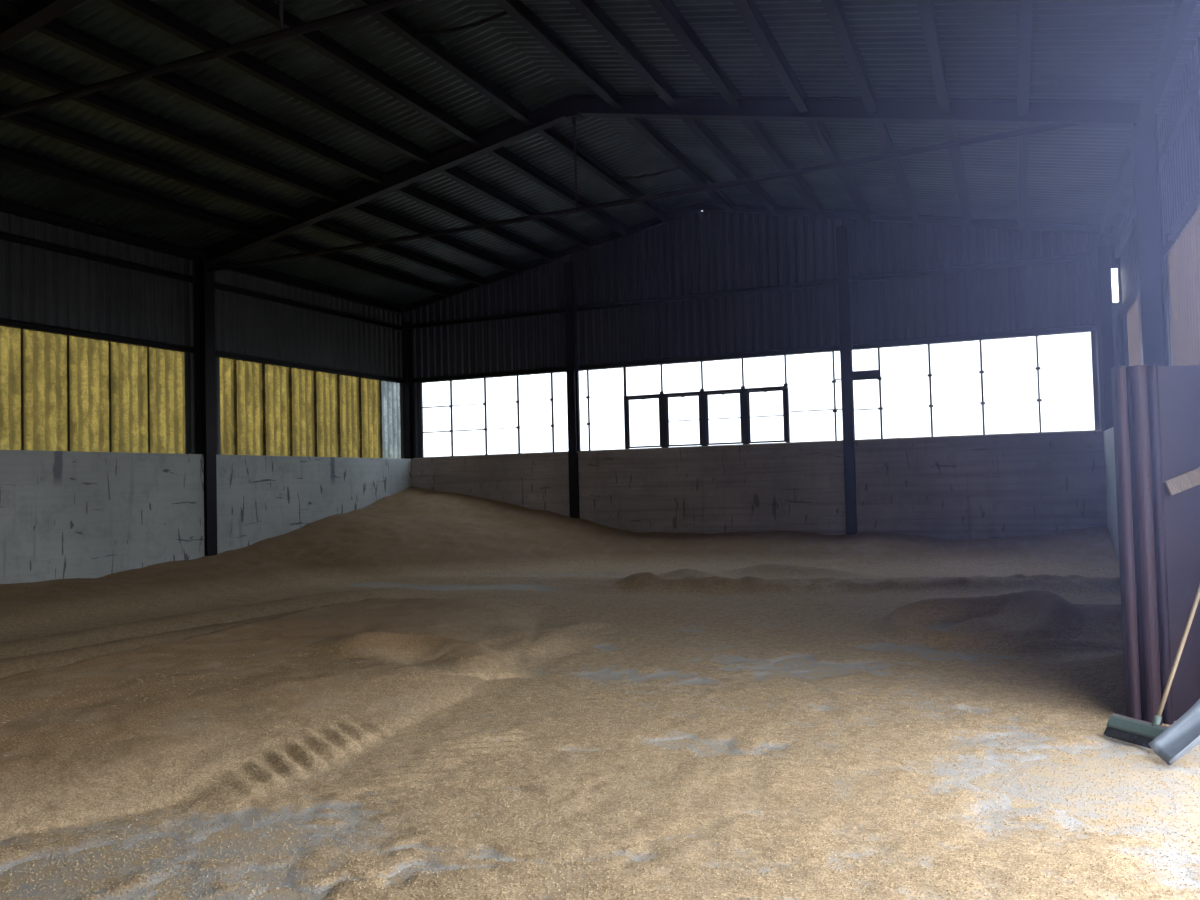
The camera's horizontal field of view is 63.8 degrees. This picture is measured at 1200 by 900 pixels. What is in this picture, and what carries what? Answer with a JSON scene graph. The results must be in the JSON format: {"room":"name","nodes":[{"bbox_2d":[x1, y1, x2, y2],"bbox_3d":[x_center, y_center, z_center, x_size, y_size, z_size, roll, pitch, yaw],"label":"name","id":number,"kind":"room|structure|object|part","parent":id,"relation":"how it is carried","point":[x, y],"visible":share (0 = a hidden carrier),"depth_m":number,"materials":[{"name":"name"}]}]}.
{"room":"farm building","nodes":[
{"label":"farm building","id":0,"kind":"room"},
{"bbox_2d":[0,211,411,583],"bbox_3d":[-9.172,-0.701,11.090,0.234,5.728,24.220,-2,-2,23],"label":"wall","id":1,"kind":"structure","parent":0,"point":[64,514],"depth_m":15.67,"materials":[{"name":"concrete"}]},
{"bbox_2d":[0,326,184,453],"bbox_3d":[-8.110,-0.845,13.862,0.082,1.770,5.455,-2,-2,23],"label":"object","id":2,"kind":"structure","parent":1,"relation":"in","point":[58,392],"depth_m":14.59,"materials":[{"name":"plastic"}]},
{"bbox_2d":[220,357,401,458],"bbox_3d":[-5.656,-0.714,19.522,0.082,1.770,5.515,-2,-2,23],"label":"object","id":3,"kind":"structure","parent":1,"relation":"in","point":[266,409],"depth_m":19.05,"materials":[{"name":"plastic"}]},
{"bbox_2d":[0,0,1199,305],"bbox_3d":[-2.658,-4.519,8.316,14.760,1.507,24.650,-2,-2,23],"label":"ceiling","id":4,"kind":"structure","parent":0,"point":[1081,49],"depth_m":12.73,"materials":[{"name":"grey metal"}]},
{"bbox_2d":[0,144,451,297],"bbox_3d":[-8.146,-3.763,10.607,0.120,0.170,24.020,-2,-2,23],"label":"roof purlin","id":5,"kind":"structure","parent":4,"relation":"attached to","point":[8,154],"depth_m":14.68,"materials":[{"name":"metal"}]},
{"bbox_2d":[0,101,485,285],"bbox_3d":[-7.357,-3.964,10.269,0.120,0.170,24.020,-2,-2,23],"label":"roof purlin","id":6,"kind":"structure","parent":4,"relation":"attached to","point":[28,120],"depth_m":13.92,"materials":[{"name":"metal"}]},
{"bbox_2d":[0,51,519,273],"bbox_3d":[-6.568,-4.164,9.932,0.120,0.170,24.020,-2,-2,23],"label":"roof purlin","id":7,"kind":"structure","parent":4,"relation":"attached to","point":[11,65],"depth_m":13.03,"materials":[{"name":"metal"}]},
{"bbox_2d":[0,0,555,261],"bbox_3d":[-5.779,-4.365,9.594,0.120,0.170,24.020,-2,-2,23],"label":"roof purlin","id":8,"kind":"structure","parent":4,"relation":"attached to","point":[58,29],"depth_m":12.35,"materials":[{"name":"metal"}]},
{"bbox_2d":[233,0,630,235],"bbox_3d":[-4.200,-4.766,8.919,0.120,0.170,24.020,-2,-2,23],"label":"roof purlin","id":9,"kind":"structure","parent":4,"relation":"attached to","point":[268,10],"depth_m":12.74,"materials":[{"name":"metal"}]},
{"bbox_2d":[568,0,779,215],"bbox_3d":[-1.348,-4.881,7.685,0.120,0.170,24.020,-2,-2,23],"label":"roof purlin","id":10,"kind":"structure","parent":4,"relation":"attached to","point":[590,10],"depth_m":12.47,"materials":[{"name":"metal"}]},
{"bbox_2d":[731,0,871,221],"bbox_3d":[0.247,-4.608,6.987,0.120,0.170,24.020,-2,-2,23],"label":"roof purlin","id":11,"kind":"structure","parent":4,"relation":"attached to","point":[748,10],"depth_m":11.77,"materials":[{"name":"metal"}]},
{"bbox_2d":[821,0,920,224],"bbox_3d":[1.045,-4.472,6.638,0.120,0.170,24.020,-2,-2,23],"label":"roof purlin","id":12,"kind":"structure","parent":4,"relation":"attached to","point":[834,9],"depth_m":11.43,"materials":[{"name":"metal"}]},
{"bbox_2d":[916,0,971,227],"bbox_3d":[1.843,-4.335,6.289,0.120,0.170,24.020,-2,-2,23],"label":"roof purlin","id":13,"kind":"structure","parent":4,"relation":"attached to","point":[926,9],"depth_m":11.06,"materials":[{"name":"metal"}]},
{"bbox_2d":[1017,0,1032,230],"bbox_3d":[2.640,-4.199,5.940,0.120,0.170,24.020,-2,-2,23],"label":"roof purlin","id":14,"kind":"structure","parent":4,"relation":"attached to","point":[1024,7],"depth_m":10.62,"materials":[{"name":"metal"}]},
{"bbox_2d":[0,584,1199,899],"bbox_3d":[-2.487,1.993,8.129,14.840,0.200,24.420,-2,-2,23],"label":"floor","id":15,"kind":"structure","parent":0,"point":[822,670],"depth_m":4.38,"materials":[{"name":"concrete"}]},
{"bbox_2d":[0,0,418,118],"bbox_3d":[-2.667,-1.657,8.204,14.520,7.108,0.240,-2,-2,23],"label":"frame","id":16,"kind":"object","parent":15,"relation":"on","point":[36,13],"visible":0.96,"depth_m":9.01,"materials":[{"name":"metal"}]},
{"bbox_2d":[0,197,404,313],"bbox_3d":[-9.313,-3.466,11.106,0.120,0.170,24.020,-2,-2,23],"label":"roof purlin","id":17,"kind":"structure","parent":16,"relation":"attached to","point":[9,206],"depth_m":15.98,"materials":[{"name":"metal"}]},
{"bbox_3d":[-2.751,-4.230,8.300,0.055,1.340,0.055,-1,-2,1],"label":"hanger rod","id":18,"kind":"part","parent":16,"relation":"part of","materials":[{"name":"metal"}]},
{"bbox_2d":[107,0,592,248],"bbox_3d":[-4.989,-4.565,9.257,0.120,0.170,24.020,-2,-2,23],"label":"roof purlin","id":19,"kind":"structure","parent":16,"relation":"attached to","point":[149,11],"depth_m":12.37,"materials":[{"name":"metal"}]},
{"bbox_2d":[350,0,669,222],"bbox_3d":[-3.412,-4.967,8.582,0.120,0.170,24.020,-2,-2,23],"label":"roof purlin","id":20,"kind":"structure","parent":16,"relation":"attached to","point":[391,18],"depth_m":13.08,"materials":[{"name":"metal"}]},
{"bbox_2d":[493,0,735,213],"bbox_3d":[-2.146,-5.018,8.034,0.120,0.170,24.020,-2,-2,23],"label":"roof purlin","id":21,"kind":"structure","parent":16,"relation":"attached to","point":[520,12],"depth_m":12.81,"materials":[{"name":"metal"}]},
{"bbox_2d":[414,11,507,36],"bbox_3d":[-1.588,-4.864,11.049,1.266,0.099,0.044,-2,-2,23],"label":"brace","id":22,"kind":"object","parent":21,"relation":"attached to","point":[504,13],"visible":0.95,"depth_m":11.03,"materials":[{"name":"metal"}]},
{"bbox_2d":[612,167,679,178],"bbox_3d":[0.798,-4.737,16.552,1.266,0.099,0.044,-2,-2,23],"label":"brace","id":23,"kind":"object","parent":21,"relation":"attached to","point":[675,168],"visible":0.93,"depth_m":16.54,"materials":[{"name":"metal"}]},
{"bbox_2d":[647,0,824,218],"bbox_3d":[-0.550,-4.745,7.336,0.120,0.170,24.020,-2,-2,23],"label":"roof purlin","id":24,"kind":"structure","parent":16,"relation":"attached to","point":[669,13],"depth_m":12.13,"materials":[{"name":"metal"}]},
{"bbox_2d":[1100,0,1196,235],"bbox_3d":[3.821,-3.997,5.424,0.120,0.170,24.020,-2,-2,23],"label":"roof purlin","id":25,"kind":"structure","parent":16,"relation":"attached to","point":[1182,10],"depth_m":10.06,"materials":[{"name":"metal"}]},
{"bbox_2d":[564,262,579,517],"bbox_3d":[-0.561,-0.863,20.432,0.190,6.249,0.220,-2,-2,23],"label":"steel column","id":26,"kind":"structure","parent":15,"relation":"on","point":[571,377],"depth_m":20.36,"materials":[{"name":"black metal"}]},
{"bbox_2d":[0,486,1199,899],"bbox_3d":[-2.614,1.104,8.107,14.010,1.593,24.000,-2,-2,23],"label":"grain","id":27,"kind":"object","parent":15,"relation":"on","point":[1053,599],"visible":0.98,"depth_m":6.38,"materials":[{"name":"beige food"}]},
{"bbox_2d":[0,621,1199,899],"bbox_3d":[0.233,1.555,5.692,6.820,0.375,6.333,-2,-2,23],"label":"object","id":28,"kind":"object","parent":15,"relation":"on","point":[435,621],"visible":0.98,"depth_m":4.91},
{"bbox_2d":[194,94,1167,555],"bbox_3d":[-0.269,-1.529,13.736,14.520,7.108,0.240,-2,-2,23],"label":"frame","id":29,"kind":"object","parent":15,"relation":"on","point":[1044,114],"visible":0.87,"depth_m":12.95,"materials":[{"name":"metal"}]},
{"bbox_3d":[-0.371,-4.802,13.855,0.200,0.060,0.180,-2,-2,23],"label":"apex plate","id":30,"kind":"part","parent":29,"relation":"part of","materials":[{"name":"metal"}]},
{"bbox_3d":[-0.353,-4.102,13.832,0.055,1.340,0.055,0,-3,-44],"label":"hanger rod","id":31,"kind":"part","parent":29,"relation":"part of","materials":[{"name":"metal"}]},
{"bbox_3d":[-0.538,-3.465,13.897,13.501,0.316,0.076,-2,-2,23],"label":"tie rod","id":32,"kind":"part","parent":29,"relation":"part of","materials":[{"name":"metal"}]},
{"bbox_2d":[836,225,856,534],"bbox_3d":[4.666,-1.089,18.171,0.190,6.280,0.220,-2,-2,23],"label":"steel column","id":33,"kind":"structure","parent":15,"relation":"on","point":[841,231],"depth_m":18.08,"materials":[{"name":"black metal"}]},
{"bbox_2d":[1103,584,1199,748],"bbox_3d":[3.257,1.147,5.510,0.660,0.993,0.379,-1,-2,-21],"label":"push broom","id":34,"kind":"object","parent":15,"relation":"on","point":[1120,727],"visible":0.76,"depth_m":5.42,"materials":[{"name":"green plastic"}]},
{"bbox_2d":[1152,715,1161,725],"bbox_3d":[3.080,1.513,5.339,0.072,0.086,0.036,0,-2,-27],"label":"socket","id":35,"kind":"object","parent":34,"relation":"attached to","point":[1157,718],"depth_m":5.33,"materials":[{"name":"green plastic"}]},
{"bbox_3d":[3.314,1.087,5.477,0.578,0.878,0.023,0,-2,-27],"label":"handle","id":36,"kind":"part","parent":34,"relation":"part of","materials":[{"name":"brown wood"}]},
{"bbox_2d":[1148,698,1199,764],"bbox_3d":[3.335,1.132,5.089,0.906,0.976,0.253,-1,-2,-12],"label":"shovel","id":37,"kind":"object","parent":15,"relation":"on","point":[1183,735],"visible":1,"depth_m":5.09,"materials":[{"name":"metal"}]},
{"bbox_2d":[401,204,1124,539],"bbox_3d":[2.220,-1.419,19.263,14.690,7.138,0.204,-2,-2,23],"label":"wall","id":38,"kind":"structure","parent":0,"point":[700,285],"depth_m":18.68,"materials":[{"name":"metal"}]},
{"bbox_3d":[-4.412,-1.375,22.113,0.160,3.164,0.160,-2,-2,23],"label":"corner post","id":39,"kind":"part","parent":38,"relation":"part of","materials":[{"name":"metal"}]},
{"bbox_2d":[420,371,567,457],"bbox_3d":[-2.339,-0.750,21.253,3.800,1.750,0.062,-2,-2,23],"label":"window","id":40,"kind":"structure","parent":38,"relation":"in","point":[517,376],"depth_m":21.34,"materials":[{"name":"metal"}]},
{"bbox_2d":[576,350,842,451],"bbox_3d":[2.067,-0.928,19.332,5.540,1.750,0.090,-2,-2,23],"label":"window","id":41,"kind":"structure","parent":38,"relation":"in","point":[744,392],"depth_m":19.29,"materials":[{"name":"metal"}]},
{"bbox_3d":[0.550,-0.544,19.986,0.070,1.045,0.080,-2,-2,23],"label":"post","id":42,"kind":"part","parent":41,"relation":"part of","materials":[{"name":"metal"}]},
{"bbox_3d":[0.906,-0.562,19.802,0.720,1.030,0.045,-2,-2,23],"label":"sash frame","id":43,"kind":"part","parent":41,"relation":"part of","materials":[{"name":"metal"}]},
{"bbox_3d":[1.312,-0.575,19.657,0.130,1.045,0.080,-2,-2,23],"label":"post","id":44,"kind":"part","parent":41,"relation":"part of","materials":[{"name":"metal"}]},
{"bbox_3d":[1.690,-0.594,19.463,0.710,1.030,0.045,-2,-2,23],"label":"sash frame","id":45,"kind":"part","parent":41,"relation":"part of","materials":[{"name":"metal"}]},
{"bbox_3d":[2.087,-0.606,19.321,0.120,1.045,0.080,-2,-2,23],"label":"post","id":46,"kind":"part","parent":41,"relation":"part of","materials":[{"name":"metal"}]},
{"bbox_3d":[2.466,-0.625,19.128,0.720,1.030,0.045,-2,-2,23],"label":"sash frame","id":47,"kind":"part","parent":41,"relation":"part of","materials":[{"name":"metal"}]},
{"bbox_3d":[2.866,-0.638,18.984,0.120,1.045,0.080,-2,-2,23],"label":"post","id":48,"kind":"part","parent":41,"relation":"part of","materials":[{"name":"metal"}]},
{"bbox_3d":[3.245,-0.657,18.790,0.720,1.030,0.045,-2,-2,23],"label":"sash frame","id":49,"kind":"part","parent":41,"relation":"part of","materials":[{"name":"metal"}]},
{"bbox_3d":[3.623,-0.668,18.657,0.070,1.045,0.080,-2,-2,23],"label":"post","id":50,"kind":"part","parent":41,"relation":"part of","materials":[{"name":"metal"}]},
{"bbox_3d":[2.167,-0.073,19.206,13.940,0.027,0.085,-2,-2,23],"label":"sill","id":51,"kind":"part","parent":38,"relation":"part of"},
{"bbox_2d":[404,203,1113,311],"bbox_3d":[2.109,-4.186,19.329,14.465,1.551,0.100,-2,-2,23],"label":"rafter","id":52,"kind":"object","parent":38,"relation":"attached to","point":[887,217],"visible":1,"depth_m":18.84,"materials":[{"name":"metal"}]},
{"bbox_2d":[850,331,1096,439],"bbox_3d":[6.627,-1.112,17.375,4.090,1.750,0.062,-2,-2,23],"label":"window","id":53,"kind":"structure","parent":38,"relation":"in","point":[867,374],"depth_m":17.59,"materials":[{"name":"metal"}]},
{"bbox_3d":[8.657,-1.900,16.459,0.160,3.158,0.160,-2,-2,23],"label":"corner post","id":54,"kind":"part","parent":38,"relation":"part of","materials":[{"name":"metal"}]},
{"bbox_2d":[1103,36,1199,560],"bbox_3d":[3.993,-1.218,5.394,0.414,5.697,24.220,-2,-2,23],"label":"wall","id":55,"kind":"structure","parent":0,"point":[1179,132],"depth_m":11.08,"materials":[{"name":"metal"}]},
{"bbox_2d":[1127,296,1140,365],"bbox_3d":[7.909,-1.340,13.996,0.036,1.950,4.010,-2,-2,23],"label":"window","id":56,"kind":"structure","parent":55,"relation":"in","point":[1133,312],"depth_m":15.03,"materials":[{"name":"glass"}]},
{"bbox_2d":[1111,365,1199,724],"bbox_3d":[3.570,0.567,5.787,0.840,2.180,0.124,-2,-2,6],"label":"gate leaf","id":57,"kind":"object","parent":55,"relation":"attached to","point":[1156,410],"visible":0.85,"depth_m":5.80,"materials":[{"name":"paint"}]},
{"bbox_3d":[3.285,0.579,5.844,0.260,2.165,0.018,-2,-2,6],"label":"edge plate","id":58,"kind":"part","parent":57,"relation":"part of","materials":[{"name":"paint"}]},
{"bbox_2d":[1168,204,1199,365],"bbox_3d":[5.578,-1.464,8.621,0.036,1.950,6.230,-2,-2,23],"label":"window","id":59,"kind":"structure","parent":55,"relation":"in","point":[1184,255],"depth_m":10.42,"materials":[{"name":"glass"}]}
]}

